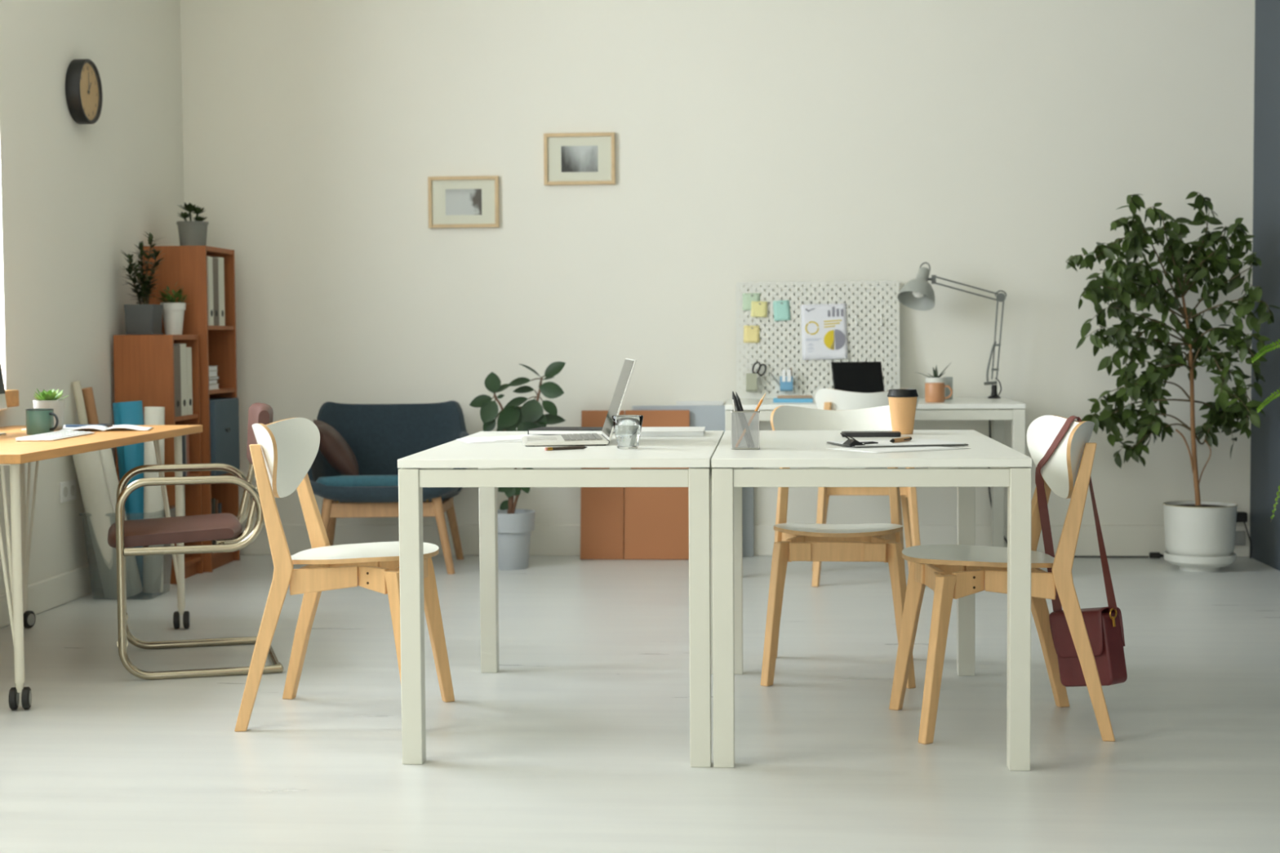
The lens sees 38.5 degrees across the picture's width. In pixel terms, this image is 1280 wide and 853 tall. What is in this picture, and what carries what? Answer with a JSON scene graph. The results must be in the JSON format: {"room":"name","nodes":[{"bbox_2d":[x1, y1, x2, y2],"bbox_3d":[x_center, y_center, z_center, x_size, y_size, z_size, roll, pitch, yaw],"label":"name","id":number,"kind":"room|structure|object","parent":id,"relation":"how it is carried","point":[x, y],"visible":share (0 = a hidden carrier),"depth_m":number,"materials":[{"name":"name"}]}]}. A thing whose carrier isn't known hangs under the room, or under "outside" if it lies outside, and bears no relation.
{"room":"office","nodes":[
{"label":"office","id":0,"kind":"room"},
{"bbox_2d":[4,390,18,407],"bbox_3d":[-2.479,-1.101,5.641,0.320,2.157,1.884,0,3,4],"label":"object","id":1,"kind":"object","parent":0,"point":[11,396],"depth_m":6.55,"materials":[{"name":"brown"}]},
{"bbox_2d":[0,0,184,594],"bbox_3d":[-2.789,-0.667,1.926,0.300,3.250,13.500,0,3,4],"label":"wall","id":2,"kind":"structure","parent":0,"point":[74,197],"depth_m":7.26,"materials":[{"name":"white paint"}]},
{"bbox_2d":[0,561,102,628],"bbox_3d":[-2.622,0.896,1.987,0.014,0.120,13.486,0,3,4],"label":"baseboard","id":3,"kind":"structure","parent":2,"relation":"attached to","point":[44,595],"depth_m":7.07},
{"bbox_2d":[59,479,75,502],"bbox_3d":[-2.246,0.254,7.189,0.010,0.080,0.150,0,3,4],"label":"wall socket","id":4,"kind":"object","parent":2,"relation":"attached to","point":[68,488],"visible":1,"depth_m":7.17,"materials":[{"name":"white plastic"}]},
{"bbox_2d":[70,484,75,495],"bbox_3d":[-2.239,0.252,7.225,0.001,0.042,0.042,0,3,4],"label":"outlet","id":5,"kind":"object","parent":4,"relation":"attached to","point":[72,486],"depth_m":7.22,"materials":[{"name":"grey"}]},
{"bbox_2d":[65,58,102,124],"bbox_3d":[-2.218,-1.336,7.307,0.057,0.256,0.256,0,3,4],"label":"wall clock","id":6,"kind":"object","parent":2,"relation":"attached to","point":[83,86],"visible":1,"depth_m":7.26,"materials":[{"name":"black plastic"}]},
{"bbox_2d":[0,555,1279,852],"bbox_3d":[-0.221,1.010,1.775,5.435,0.120,14.000,0,3,4],"label":"floor","id":7,"kind":"structure","parent":0,"point":[579,740],"depth_m":4.78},
{"bbox_2d":[0,425,202,709],"bbox_3d":[-1.979,0.395,5.832,0.704,0.719,1.600,0,3,4],"label":"office desk","id":8,"kind":"object","parent":7,"relation":"on","point":[15,454],"visible":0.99,"depth_m":5.57,"materials":[{"name":"brown wood"}]},
{"bbox_2d":[0,362,7,435],"bbox_3d":[-2.181,-0.176,5.903,0.180,0.418,0.536,0,3,4],"label":"computer monitor","id":9,"kind":"object","parent":8,"relation":"on","point":[2,398],"visible":1,"depth_m":6.15,"materials":[{"name":"silver metal"}]},
{"bbox_2d":[25,408,58,435],"bbox_3d":[-1.958,-0.016,6.015,0.118,0.084,0.090,0,3,4],"label":"enamel mug","id":10,"kind":"object","parent":8,"relation":"on","point":[38,420],"visible":0.93,"depth_m":5.98,"materials":[{"name":"green metal"}]},
{"bbox_2d":[32,388,68,431],"bbox_3d":[-2.019,-0.059,6.267,0.113,0.144,0.121,0,3,4],"label":"potted succulent","id":11,"kind":"object","parent":8,"relation":"on","point":[49,399],"visible":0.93,"depth_m":6.24,"materials":[{"name":"white ceramic"}]},
{"bbox_2d":[32,399,64,431],"bbox_3d":[-2.024,-0.039,6.270,0.103,0.104,0.103,0,3,4],"label":"pot","id":12,"kind":"object","parent":11,"relation":"on","point":[58,405],"depth_m":6.24,"materials":[{"name":"white ceramic"}]},
{"bbox_2d":[15,430,94,441],"bbox_3d":[-1.855,0.029,5.824,0.114,0.013,0.420,0,3,1],"label":"paper","id":13,"kind":"object","parent":8,"relation":"on","point":[52,436],"visible":1,"depth_m":5.75,"materials":[{"name":"white paper"}]},
{"bbox_2d":[21,425,115,430],"bbox_3d":[-1.997,0.004,6.426,0.210,0.004,0.290,0,3,13],"label":"document","id":14,"kind":"object","parent":8,"relation":"on","point":[64,427],"visible":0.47,"depth_m":6.35,"materials":[{"name":"paper"}]},
{"bbox_2d":[65,423,112,426],"bbox_3d":[-1.926,-0.003,6.400,0.165,0.012,0.009,0,3,3],"label":"ballpoint pen","id":15,"kind":"object","parent":14,"relation":"on","point":[103,424],"visible":0.82,"depth_m":6.40,"materials":[{"name":"blue"}]},
{"bbox_2d":[59,424,154,431],"bbox_3d":[-1.820,0.006,6.242,0.300,0.014,0.210,-1,3,-10],"label":"open notebook","id":16,"kind":"object","parent":8,"relation":"on","point":[124,428],"visible":0.93,"depth_m":6.22,"materials":[{"name":"white paper"}]},
{"bbox_2d":[79,506,175,598],"bbox_3d":[-2.045,0.504,7.353,0.308,0.347,0.338,0,3,4],"label":"waste bin","id":17,"kind":"object","parent":7,"relation":"on","point":[166,588],"visible":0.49,"depth_m":7.39,"materials":[{"name":"grey plastic"}]},
{"bbox_2d":[71,381,88,424],"bbox_3d":[-2.177,0.244,7.327,0.032,0.856,0.201,2,4,35],"label":"cardboard tube","id":18,"kind":"object","parent":17,"relation":"in","point":[77,392],"visible":0.34,"depth_m":7.24,"materials":[{"name":"beige"}]},
{"bbox_2d":[81,386,98,424],"bbox_3d":[-2.155,0.254,7.389,0.042,0.831,0.195,2,4,43],"label":"cardboard tube","id":19,"kind":"object","parent":17,"relation":"in","point":[87,393],"visible":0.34,"depth_m":7.31,"materials":[{"name":"brown"}]},
{"bbox_2d":[72,448,142,599],"bbox_3d":[-2.114,0.348,7.250,0.283,0.679,0.152,-3,4,-43],"label":"paper roll","id":20,"kind":"object","parent":17,"relation":"on","point":[96,473],"visible":0.62,"depth_m":7.19,"materials":[{"name":"grey paper"}]},
{"bbox_2d":[112,400,144,588],"bbox_3d":[-2.045,0.282,7.422,0.179,0.773,0.119,1,3,21],"label":"paper roll","id":21,"kind":"object","parent":17,"relation":"in","point":[129,456],"visible":0.38,"depth_m":7.37,"materials":[{"name":"blue paper"}]},
{"bbox_2d":[142,406,164,593],"bbox_3d":[-1.950,0.293,7.344,0.078,0.743,0.080,1,3,-10],"label":"paper roll","id":22,"kind":"object","parent":17,"relation":"in","point":[153,565],"visible":0.59,"depth_m":7.31,"materials":[{"name":"grey paper"}]},
{"bbox_2d":[113,334,203,584],"bbox_3d":[-2.059,0.131,7.846,0.252,1.046,0.358,0,3,4],"label":"bookcase","id":23,"kind":"object","parent":7,"relation":"on","point":[144,364],"visible":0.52,"depth_m":7.66,"materials":[{"name":"brown wood"}]},
{"bbox_2d":[120,231,164,334],"bbox_3d":[-2.111,-0.607,7.745,0.213,0.438,0.177,0,3,4],"label":"potted jade","id":24,"kind":"object","parent":23,"relation":"on","point":[145,318],"visible":1,"depth_m":7.72,"materials":[{"name":"plant"}]},
{"bbox_2d":[124,304,162,333],"bbox_3d":[-2.104,-0.452,7.760,0.125,0.128,0.132,0,3,4],"label":"pot","id":25,"kind":"object","parent":24,"relation":"on","point":[139,318],"depth_m":7.70,"materials":[{"name":"grey ceramic"}]},
{"bbox_2d":[155,281,187,334],"bbox_3d":[-2.018,-0.512,7.894,0.141,0.232,0.153,2,4,40],"label":"potted plant","id":26,"kind":"object","parent":23,"relation":"on","point":[173,312],"visible":0.97,"depth_m":7.87,"materials":[{"name":"green plant"}]},
{"bbox_2d":[173,345,181,417],"bbox_3d":[-2.062,-0.191,7.731,0.228,0.300,0.092,0,3,4],"label":"binder","id":27,"kind":"object","parent":23,"relation":"on","point":[176,348],"visible":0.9,"depth_m":7.72,"materials":[{"name":"grey cardboard"}]},
{"bbox_2d":[173,343,187,416],"bbox_3d":[-2.057,-0.199,7.821,0.228,0.308,0.082,0,3,4],"label":"binder","id":28,"kind":"object","parent":23,"relation":"on","point":[183,346],"visible":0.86,"depth_m":7.81,"materials":[{"name":"grey cardboard"}]},
{"bbox_2d":[175,424,189,475],"bbox_3d":[-2.028,0.102,7.876,0.170,0.220,0.034,0,3,4],"label":"book","id":29,"kind":"object","parent":23,"relation":"on","point":[187,436],"visible":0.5,"depth_m":7.87,"materials":[{"name":"brown paper"}]},
{"bbox_2d":[182,435,186,476],"bbox_3d":[-2.032,0.112,7.822,0.170,0.205,0.042,0,3,4],"label":"book","id":30,"kind":"object","parent":23,"relation":"on","point":[183,436],"visible":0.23,"depth_m":7.82,"materials":[{"name":"grey paper"}]},
{"bbox_2d":[182,484,185,515],"bbox_3d":[-2.057,0.352,7.793,0.228,0.210,0.080,0,3,4],"label":"binder","id":31,"kind":"object","parent":23,"relation":"on","point":[184,500],"visible":0.02,"depth_m":7.81,"materials":[{"name":"white cardboard"}]},
{"bbox_2d":[186,346,192,415],"bbox_3d":[-2.051,-0.196,7.900,0.228,0.292,0.068,0,3,4],"label":"binder","id":32,"kind":"object","parent":23,"relation":"on","point":[188,349],"visible":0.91,"depth_m":7.89,"materials":[{"name":"white cardboard"}]},
{"bbox_2d":[142,245,239,572],"bbox_3d":[-2.016,-0.085,8.254,0.280,1.434,0.434,0,3,4],"label":"bookcase","id":33,"kind":"object","parent":7,"relation":"on","point":[186,265],"visible":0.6,"depth_m":8.04,"materials":[{"name":"brown wood"}]},
{"bbox_2d":[176,202,208,245],"bbox_3d":[-2.011,-0.905,8.232,0.140,0.206,0.140,0,3,4],"label":"potted succulent","id":34,"kind":"object","parent":33,"relation":"on","point":[191,233],"visible":0.98,"depth_m":8.19,"materials":[{"name":"grey ceramic"}]},
{"bbox_2d":[176,221,208,245],"bbox_3d":[-2.011,-0.861,8.235,0.140,0.118,0.140,0,3,4],"label":"pot","id":35,"kind":"object","parent":34,"relation":"on","point":[190,233],"depth_m":8.18,"materials":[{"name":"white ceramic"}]},
{"bbox_2d":[206,256,213,325],"bbox_3d":[-2.006,-0.598,8.099,0.228,0.305,0.060,0,3,4],"label":"binder","id":36,"kind":"object","parent":33,"relation":"on","point":[209,259],"visible":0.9,"depth_m":8.08,"materials":[{"name":"white cardboard"}]},
{"bbox_2d":[211,497,216,544],"bbox_3d":[-1.984,0.441,8.185,0.170,0.240,0.025,0,3,4],"label":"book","id":37,"kind":"object","parent":33,"relation":"on","point":[213,500],"visible":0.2,"depth_m":8.17,"materials":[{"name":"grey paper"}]},
{"bbox_2d":[208,383,219,390],"bbox_3d":[-2.002,-0.176,8.175,0.200,0.024,0.170,0,3,4],"label":"book","id":38,"kind":"object","parent":33,"relation":"on","point":[211,387],"visible":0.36,"depth_m":8.18,"materials":[{"name":"beige paper"}]},
{"bbox_2d":[212,257,219,325],"bbox_3d":[-2.003,-0.600,8.175,0.228,0.302,0.085,0,3,4],"label":"binder","id":39,"kind":"object","parent":33,"relation":"on","point":[215,260],"visible":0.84,"depth_m":8.17,"materials":[{"name":"grey cardboard"}]},
{"bbox_2d":[212,257,225,325],"bbox_3d":[-1.994,-0.608,8.258,0.228,0.308,0.078,0,3,4],"label":"binder","id":40,"kind":"object","parent":33,"relation":"on","point":[220,260],"visible":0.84,"depth_m":8.24,"materials":[{"name":"white cardboard"}]},
{"bbox_2d":[209,397,239,475],"bbox_3d":[-1.975,0.044,8.255,0.246,0.335,0.370,0,3,4],"label":"file box","id":41,"kind":"object","parent":33,"relation":"on","point":[224,411],"visible":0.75,"depth_m":8.21,"materials":[{"name":"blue cardboard"}]},
{"bbox_2d":[107,402,283,679],"bbox_3d":[-1.427,0.344,5.832,0.516,0.824,0.590,-1,3,-16],"label":"chair","id":42,"kind":"object","parent":7,"relation":"on","point":[226,529],"visible":0.86,"depth_m":5.60,"materials":[{"name":"silver metal"}]},
{"bbox_2d":[234,417,454,731],"bbox_3d":[-0.799,0.386,4.989,0.502,0.808,0.457,0,3,6],"label":"dining chair","id":43,"kind":"object","parent":7,"relation":"on","point":[285,451],"visible":0.88,"depth_m":4.94,"materials":[{"name":"white laminate"}]},
{"bbox_2d":[307,400,469,574],"bbox_3d":[-1.125,0.267,8.145,0.738,0.743,0.614,-1,3,-3],"label":"lounge armchair","id":44,"kind":"object","parent":7,"relation":"on","point":[378,435],"visible":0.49,"depth_m":8.36,"materials":[{"name":"teal fabric"}]},
{"bbox_2d":[313,419,359,475],"bbox_3d":[-1.341,0.103,8.065,0.194,0.267,0.314,-1,3,-15],"label":"throw cushion","id":45,"kind":"object","parent":44,"relation":"on","point":[333,446],"visible":0.81,"depth_m":7.95,"materials":[{"name":"brown fabric"}]},
{"bbox_2d":[315,475,398,486],"bbox_3d":[-1.122,0.258,8.082,0.584,0.115,0.476,-1,3,-3],"label":"seat cushion","id":46,"kind":"object","parent":44,"relation":"on","point":[321,480],"depth_m":7.84,"materials":[{"name":"teal fabric"}]},
{"bbox_2d":[469,361,565,569],"bbox_3d":[-0.542,0.171,8.125,0.436,0.916,0.233,0,3,4],"label":"rubber plant","id":47,"kind":"object","parent":7,"relation":"on","point":[515,526],"visible":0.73,"depth_m":8.09,"materials":[{"name":"green plant"}]},
{"bbox_2d":[397,431,724,767],"bbox_3d":[-0.161,0.415,5.006,0.750,0.740,1.250,0,3,4],"label":"work table","id":48,"kind":"object","parent":7,"relation":"on","point":[495,462],"visible":0.78,"depth_m":4.40,"materials":[{"name":"white wood"}]},
{"bbox_2d":[457,438,522,443],"bbox_3d":[-0.391,0.037,5.151,0.220,0.004,0.200,-1,3,-16],"label":"paper sheet","id":49,"kind":"object","parent":48,"relation":"on","point":[467,440],"visible":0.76,"depth_m":5.09,"materials":[{"name":"white"}]},
{"bbox_2d":[462,434,541,441],"bbox_3d":[-0.363,0.030,5.218,0.220,0.007,0.200,-2,3,-31],"label":"paper sheet","id":50,"kind":"object","parent":49,"relation":"on","point":[516,437],"visible":0.74,"depth_m":5.23,"materials":[{"name":"white"}]},
{"bbox_2d":[544,445,586,450],"bbox_3d":[-0.190,0.056,4.710,0.122,0.009,0.009,-2,3,-30],"label":"pencil","id":51,"kind":"object","parent":48,"relation":"on","point":[575,446],"visible":1,"depth_m":4.71,"materials":[{"name":"brown paint"}]},
{"bbox_2d":[527,426,614,435],"bbox_3d":[-0.203,0.014,5.462,0.230,0.016,0.170,0,3,11],"label":"notebook","id":52,"kind":"object","parent":48,"relation":"on","point":[541,430],"visible":0.66,"depth_m":5.39,"materials":[{"name":"white paper"}]},
{"bbox_2d":[521,358,636,446],"bbox_3d":[-0.172,-0.070,5.022,0.303,0.227,0.325,-1,3,-5],"label":"open laptop","id":53,"kind":"object","parent":48,"relation":"on","point":[627,371],"visible":1,"depth_m":4.95,"materials":[{"name":"silver metal"}]},
{"bbox_2d":[611,414,643,448],"bbox_3d":[-0.032,0.014,4.737,0.083,0.085,0.083,0,3,4],"label":"water glass","id":54,"kind":"object","parent":48,"relation":"on","point":[627,428],"visible":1,"depth_m":4.71,"materials":[{"name":"clear glass"}]},
{"bbox_2d":[640,426,705,436],"bbox_3d":[0.075,0.015,5.397,0.230,0.016,0.250,0,3,3],"label":"closed notebook","id":55,"kind":"object","parent":48,"relation":"on","point":[646,431],"visible":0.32,"depth_m":5.28,"materials":[{"name":"white paper"}]},
{"bbox_2d":[580,409,689,559],"bbox_3d":[-0.023,0.268,8.444,0.502,0.682,0.124,0,3,4],"label":"board","id":56,"kind":"object","parent":7,"relation":"on","point":[656,519],"visible":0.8,"depth_m":8.42,"materials":[{"name":"wood"}]},
{"bbox_2d":[632,405,753,556],"bbox_3d":[0.246,0.254,8.501,0.560,0.702,0.010,0,2,4],"label":"board","id":57,"kind":"object","parent":7,"relation":"on","point":[710,417],"visible":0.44,"depth_m":8.48,"materials":[{"name":"white"}]},
{"bbox_2d":[675,400,723,405],"bbox_3d":[0.280,0.242,8.518,0.220,0.722,0.009,0,3,4],"label":"board","id":58,"kind":"object","parent":7,"relation":"on","point":[677,402],"visible":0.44,"depth_m":8.50,"materials":[{"name":"white"}]},
{"bbox_2d":[760,405,915,688],"bbox_3d":[0.604,0.347,5.578,0.457,0.808,0.502,0,3,7],"label":"dining chair","id":59,"kind":"object","parent":7,"relation":"on","point":[808,542],"visible":0.78,"depth_m":5.41,"materials":[{"name":"white laminate"}]},
{"bbox_2d":[811,387,920,586],"bbox_3d":[0.948,0.238,7.677,0.457,0.808,0.502,0,3,5],"label":"dining chair","id":60,"kind":"object","parent":7,"relation":"on","point":[825,398],"visible":0.23,"depth_m":7.50,"materials":[{"name":"white laminate"}]},
{"bbox_2d":[711,430,1032,770],"bbox_3d":[0.591,0.413,4.951,0.750,0.740,1.250,0,3,4],"label":"work table","id":61,"kind":"object","parent":7,"relation":"on","point":[1010,468],"visible":0.88,"depth_m":4.34,"materials":[{"name":"white wood"}]},
{"bbox_2d":[730,409,759,449],"bbox_3d":[0.271,0.008,4.699,0.075,0.098,0.075,0,3,4],"label":"pen holder","id":62,"kind":"object","parent":61,"relation":"on","point":[735,437],"visible":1,"depth_m":4.67,"materials":[{"name":"silver metal"}]},
{"bbox_2d":[732,391,750,444],"bbox_3d":[0.261,-0.018,4.692,0.047,0.145,0.008,0,3,10],"label":"pen","id":63,"kind":"object","parent":62,"relation":"in","point":[734,395],"visible":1,"depth_m":4.69,"materials":[{"name":"black"}]},
{"bbox_2d":[735,391,755,447],"bbox_3d":[0.269,-0.017,4.685,0.049,0.143,0.009,0,3,7],"label":"pen","id":64,"kind":"object","parent":62,"relation":"in","point":[738,399],"visible":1,"depth_m":4.68,"materials":[{"name":"black plastic"}]},
{"bbox_2d":[735,393,765,445],"bbox_3d":[0.283,-0.015,4.692,0.084,0.140,0.006,-1,3,-15],"label":"pencil","id":65,"kind":"object","parent":62,"relation":"in","point":[762,397],"visible":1,"depth_m":4.69,"materials":[{"name":"orange paint"}]},
{"bbox_2d":[840,431,901,436],"bbox_3d":[0.658,0.022,5.219,0.166,0.012,0.076,0,3,4],"label":"closed notebook","id":66,"kind":"object","parent":61,"relation":"on","point":[852,433],"visible":0.87,"depth_m":5.18,"materials":[{"name":"black plastic"}]},
{"bbox_2d":[826,432,968,448],"bbox_3d":[0.668,0.029,4.818,0.331,0.035,0.224,-1,3,-13],"label":"clipboard","id":67,"kind":"object","parent":61,"relation":"on","point":[852,442],"visible":1,"depth_m":4.74,"materials":[{"name":"grey paper"}]},
{"bbox_2d":[889,436,911,443],"bbox_3d":[0.688,0.035,4.828,0.012,0.011,0.130,1,3,32],"label":"pen","id":68,"kind":"object","parent":67,"relation":"on","point":[906,438],"visible":1,"depth_m":4.82,"materials":[{"name":"brown wood"}]},
{"bbox_2d":[827,445,970,453],"bbox_3d":[0.657,0.056,4.652,0.297,0.001,0.210,-2,3,-30],"label":"paper sheet","id":69,"kind":"object","parent":61,"relation":"on","point":[898,449],"visible":0.88,"depth_m":4.63,"materials":[{"name":"white paper"}]},
{"bbox_2d":[887,389,918,434],"bbox_3d":[0.764,-0.043,5.323,0.090,0.129,0.090,0,3,4],"label":"cup","id":70,"kind":"object","parent":61,"relation":"on","point":[902,402],"visible":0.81,"depth_m":5.29,"materials":[{"name":"beige paper"}]},
{"bbox_2d":[724,397,1026,546],"bbox_3d":[1.010,0.255,8.046,1.250,0.735,0.750,0,3,4],"label":"writing desk","id":71,"kind":"object","parent":7,"relation":"on","point":[997,411],"visible":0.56,"depth_m":7.69,"materials":[{"name":"white wood"}]},
{"bbox_2d":[773,397,813,402],"bbox_3d":[0.667,-0.115,7.967,0.171,0.016,0.120,0,3,6],"label":"book","id":72,"kind":"object","parent":71,"relation":"on","point":[775,399],"visible":0.98,"depth_m":7.91,"materials":[{"name":"blue paper"}]},
{"bbox_2d":[777,395,812,398],"bbox_3d":[0.675,-0.129,7.981,0.150,0.010,0.104,0,3,3],"label":"book","id":73,"kind":"object","parent":72,"relation":"on","point":[778,396],"visible":1,"depth_m":7.93,"materials":[{"name":"beige paper"}]},
{"bbox_2d":[736,280,900,399],"bbox_3d":[0.814,-0.397,8.392,0.746,0.536,0.086,0,3,4],"label":"pegboard","id":74,"kind":"object","parent":71,"relation":"on","point":[880,286],"visible":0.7,"depth_m":8.39,"materials":[{"name":"white"}]},
{"bbox_2d":[742,293,759,310],"bbox_3d":[0.512,-0.574,8.418,0.080,0.079,0.017,0,3,4],"label":"sticky note","id":75,"kind":"object","parent":74,"relation":"attached to","point":[748,298],"visible":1,"depth_m":8.42,"materials":[{"name":"green"}]},
{"bbox_2d":[743,325,759,342],"bbox_3d":[0.512,-0.424,8.405,0.074,0.080,0.017,0,3,4],"label":"sticky note","id":76,"kind":"object","parent":74,"relation":"attached to","point":[751,333],"visible":1,"depth_m":8.40,"materials":[{"name":"yellow"}]},
{"bbox_2d":[746,373,757,391],"bbox_3d":[0.510,-0.201,8.360,0.050,0.085,0.069,0,3,4],"label":"cup","id":77,"kind":"object","parent":74,"relation":"attached to","point":[751,378],"visible":1,"depth_m":8.33,"materials":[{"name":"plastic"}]},
{"bbox_2d":[751,361,766,377],"bbox_3d":[0.541,-0.231,8.364,0.072,0.130,0.016,-1,3,-8],"label":"scissors","id":78,"kind":"object","parent":77,"relation":"in","point":[756,362],"visible":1,"depth_m":8.36,"materials":[{"name":"black"}]},
{"bbox_2d":[751,301,767,317],"bbox_3d":[0.547,-0.538,8.405,0.075,0.074,0.016,0,3,4],"label":"sticky note","id":79,"kind":"object","parent":74,"relation":"attached to","point":[758,308],"visible":1,"depth_m":8.40,"materials":[{"name":"beige"}]},
{"bbox_2d":[773,300,790,320],"bbox_3d":[0.650,-0.532,8.404,0.080,0.097,0.019,0,3,4],"label":"sticky note","id":80,"kind":"object","parent":74,"relation":"attached to","point":[781,309],"visible":1,"depth_m":8.40,"materials":[{"name":"teal"}]},
{"bbox_2d":[779,369,792,391],"bbox_3d":[0.667,-0.209,8.347,0.058,0.098,0.066,0,3,4],"label":"cup","id":81,"kind":"object","parent":74,"relation":"attached to","point":[784,386],"depth_m":8.32,"materials":[{"name":"blue plastic"}]},
{"bbox_2d":[800,303,847,359],"bbox_3d":[0.843,-0.434,8.375,0.211,0.257,0.051,0,3,4],"label":"chart sheet","id":82,"kind":"object","parent":74,"relation":"attached to","point":[824,326],"visible":1,"depth_m":8.38,"materials":[{"name":"white paper"}]},
{"bbox_2d":[831,361,884,392],"bbox_3d":[0.979,-0.197,8.008,0.236,0.171,0.187,-1,3,-15],"label":"open laptop","id":83,"kind":"object","parent":71,"relation":"on","point":[850,376],"visible":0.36,"depth_m":8.07,"materials":[{"name":"black metal"}]},
{"bbox_2d":[915,365,948,399],"bbox_3d":[1.285,-0.200,8.057,0.150,0.168,0.092,1,3,31],"label":"aloe","id":84,"kind":"object","parent":71,"relation":"on","point":[935,379],"visible":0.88,"depth_m":8.03,"materials":[{"name":"plant"}]},
{"bbox_2d":[924,382,952,402],"bbox_3d":[1.270,-0.145,7.828,0.084,0.082,0.107,-3,4,-40],"label":"ceramic mug","id":85,"kind":"object","parent":71,"relation":"on","point":[934,392],"visible":1,"depth_m":7.80,"materials":[{"name":"ceramic"}]},
{"bbox_2d":[945,377,952,399],"bbox_3d":[1.367,-0.170,8.124,0.040,0.100,0.012,0,3,4],"label":"block","id":86,"kind":"object","parent":71,"relation":"on","point":[949,380],"visible":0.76,"depth_m":8.12,"materials":[{"name":"grey"}]},
{"bbox_2d":[897,262,1006,398],"bbox_3d":[1.399,-0.430,8.179,0.496,0.614,0.164,0,3,0],"label":"desk lamp","id":87,"kind":"object","parent":71,"relation":"on","point":[917,294],"visible":1,"depth_m":8.21,"materials":[{"name":"grey metal"}]},
{"bbox_2d":[888,415,1115,744],"bbox_3d":[0.942,0.383,4.820,0.502,0.808,0.457,-1,3,-2],"label":"dining chair","id":88,"kind":"object","parent":7,"relation":"on","point":[955,571],"visible":0.92,"depth_m":4.68,"materials":[{"name":"white wood"}]},
{"bbox_2d":[1035,415,1127,686],"bbox_3d":[1.173,0.334,4.889,0.095,0.724,0.270,-3,4,-38],"label":"shoulder bag","id":89,"kind":"object","parent":88,"relation":"hanging from","point":[1104,625],"visible":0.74,"depth_m":4.83,"materials":[{"name":"red leather"}]},
{"bbox_2d":[987,420,1148,557],"bbox_3d":[1.955,0.250,8.361,0.722,0.701,0.015,0,3,7],"label":"cable","id":90,"kind":"object","parent":7,"relation":"on","point":[989,421],"visible":0.5,"depth_m":8.37,"materials":[{"name":"grey plastic"}]},
{"bbox_2d":[1149,551,1164,558],"bbox_3d":[2.356,0.586,8.331,0.073,0.026,0.032,0,3,10],"label":"connector","id":91,"kind":"object","parent":7,"relation":"on","point":[1152,554],"visible":0.92,"depth_m":8.32,"materials":[{"name":"black"}]},
{"bbox_2d":[1065,191,1279,572],"bbox_3d":[2.234,-0.194,7.902,0.882,1.628,0.625,0,3,4],"label":"ficus tree","id":92,"kind":"object","parent":7,"relation":"on","point":[1200,535],"visible":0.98,"depth_m":7.81,"materials":[{"name":"green plant"}]},
{"bbox_2d":[180,0,1254,524],"bbox_3d":[0.269,-1.025,8.562,5.435,3.250,0.200,0,3,4],"label":"wall","id":93,"kind":"structure","parent":0,"point":[986,144],"depth_m":8.46,"materials":[{"name":"white paint"}]},
{"bbox_2d":[427,175,499,228],"bbox_3d":[-0.821,-1.045,8.527,0.330,0.238,0.026,0,3,4],"label":"picture frame","id":94,"kind":"object","parent":93,"relation":"attached to","point":[454,202],"visible":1,"depth_m":8.52,"materials":[{"name":"brown wood"}]},
{"bbox_2d":[445,188,481,215],"bbox_3d":[-0.821,-1.045,8.525,0.170,0.120,0.001,0,3,4],"label":"photograph","id":95,"kind":"object","parent":94,"relation":"attached to","point":[459,202],"depth_m":8.53,"materials":[{"name":"paper"}]},
{"bbox_2d":[543,132,615,185],"bbox_3d":[-0.280,-1.238,8.477,0.330,0.238,0.026,0,3,4],"label":"picture frame","id":96,"kind":"object","parent":93,"relation":"attached to","point":[569,158],"visible":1,"depth_m":8.47,"materials":[{"name":"brown wood"}]},
{"bbox_2d":[560,146,597,172],"bbox_3d":[-0.280,-1.238,8.476,0.170,0.120,0.001,0,3,4],"label":"photograph","id":97,"kind":"object","parent":96,"relation":"attached to","point":[573,158],"depth_m":8.48},
{"bbox_2d":[240,524,1249,556],"bbox_3d":[0.322,0.530,8.534,4.935,0.145,0.008,0,3,4],"label":"baseboard","id":98,"kind":"structure","parent":93,"relation":"attached to","point":[545,540],"depth_m":8.56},
{"bbox_2d":[1235,530,1245,545],"bbox_3d":[2.702,0.508,8.342,0.110,0.065,0.012,0,3,4],"label":"wall socket","id":99,"kind":"object","parent":93,"relation":"attached to","point":[1240,535],"visible":0.44,"depth_m":8.33,"materials":[{"name":"grey plastic"}]},
{"bbox_2d":[1235,511,1252,558],"bbox_3d":[2.724,0.492,8.309,0.093,0.202,0.102,0,3,4],"label":"power adapter","id":100,"kind":"object","parent":99,"relation":"attached to","point":[1242,517],"visible":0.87,"depth_m":8.30,"materials":[{"name":"black"}]},
{"bbox_2d":[925,377,946,399],"bbox_3d":[1.302,-0.166,8.049,0.092,0.100,0.092,0,3,4],"label":"pot","id":101,"kind":"object","parent":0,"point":[928,380],"depth_m":8.01,"materials":[{"name":"ceramic"}]},
{"bbox_2d":[1249,0,1279,570],"bbox_3d":[2.371,-0.676,1.399,0.200,3.250,13.800,0,3,4],"label":"wall","id":102,"kind":"structure","parent":0,"point":[1264,535],"depth_m":8.04,"materials":[{"name":"blue paint"}]},
{"bbox_3d":[2.451,0.462,6.290,0.250,0.481,0.252,0,3,4],"label":"plant stand","id":103,"kind":"object","parent":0,"visible":0},
{"bbox_2d":[1251,338,1279,522],"bbox_3d":[2.448,0.010,6.269,0.484,0.634,0.516,-2,4,-34],"label":"potted fern","id":104,"kind":"object","parent":103,"relation":"on","point":[1262,405],"visible":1,"depth_m":6.32,"materials":[{"name":"green plant"}]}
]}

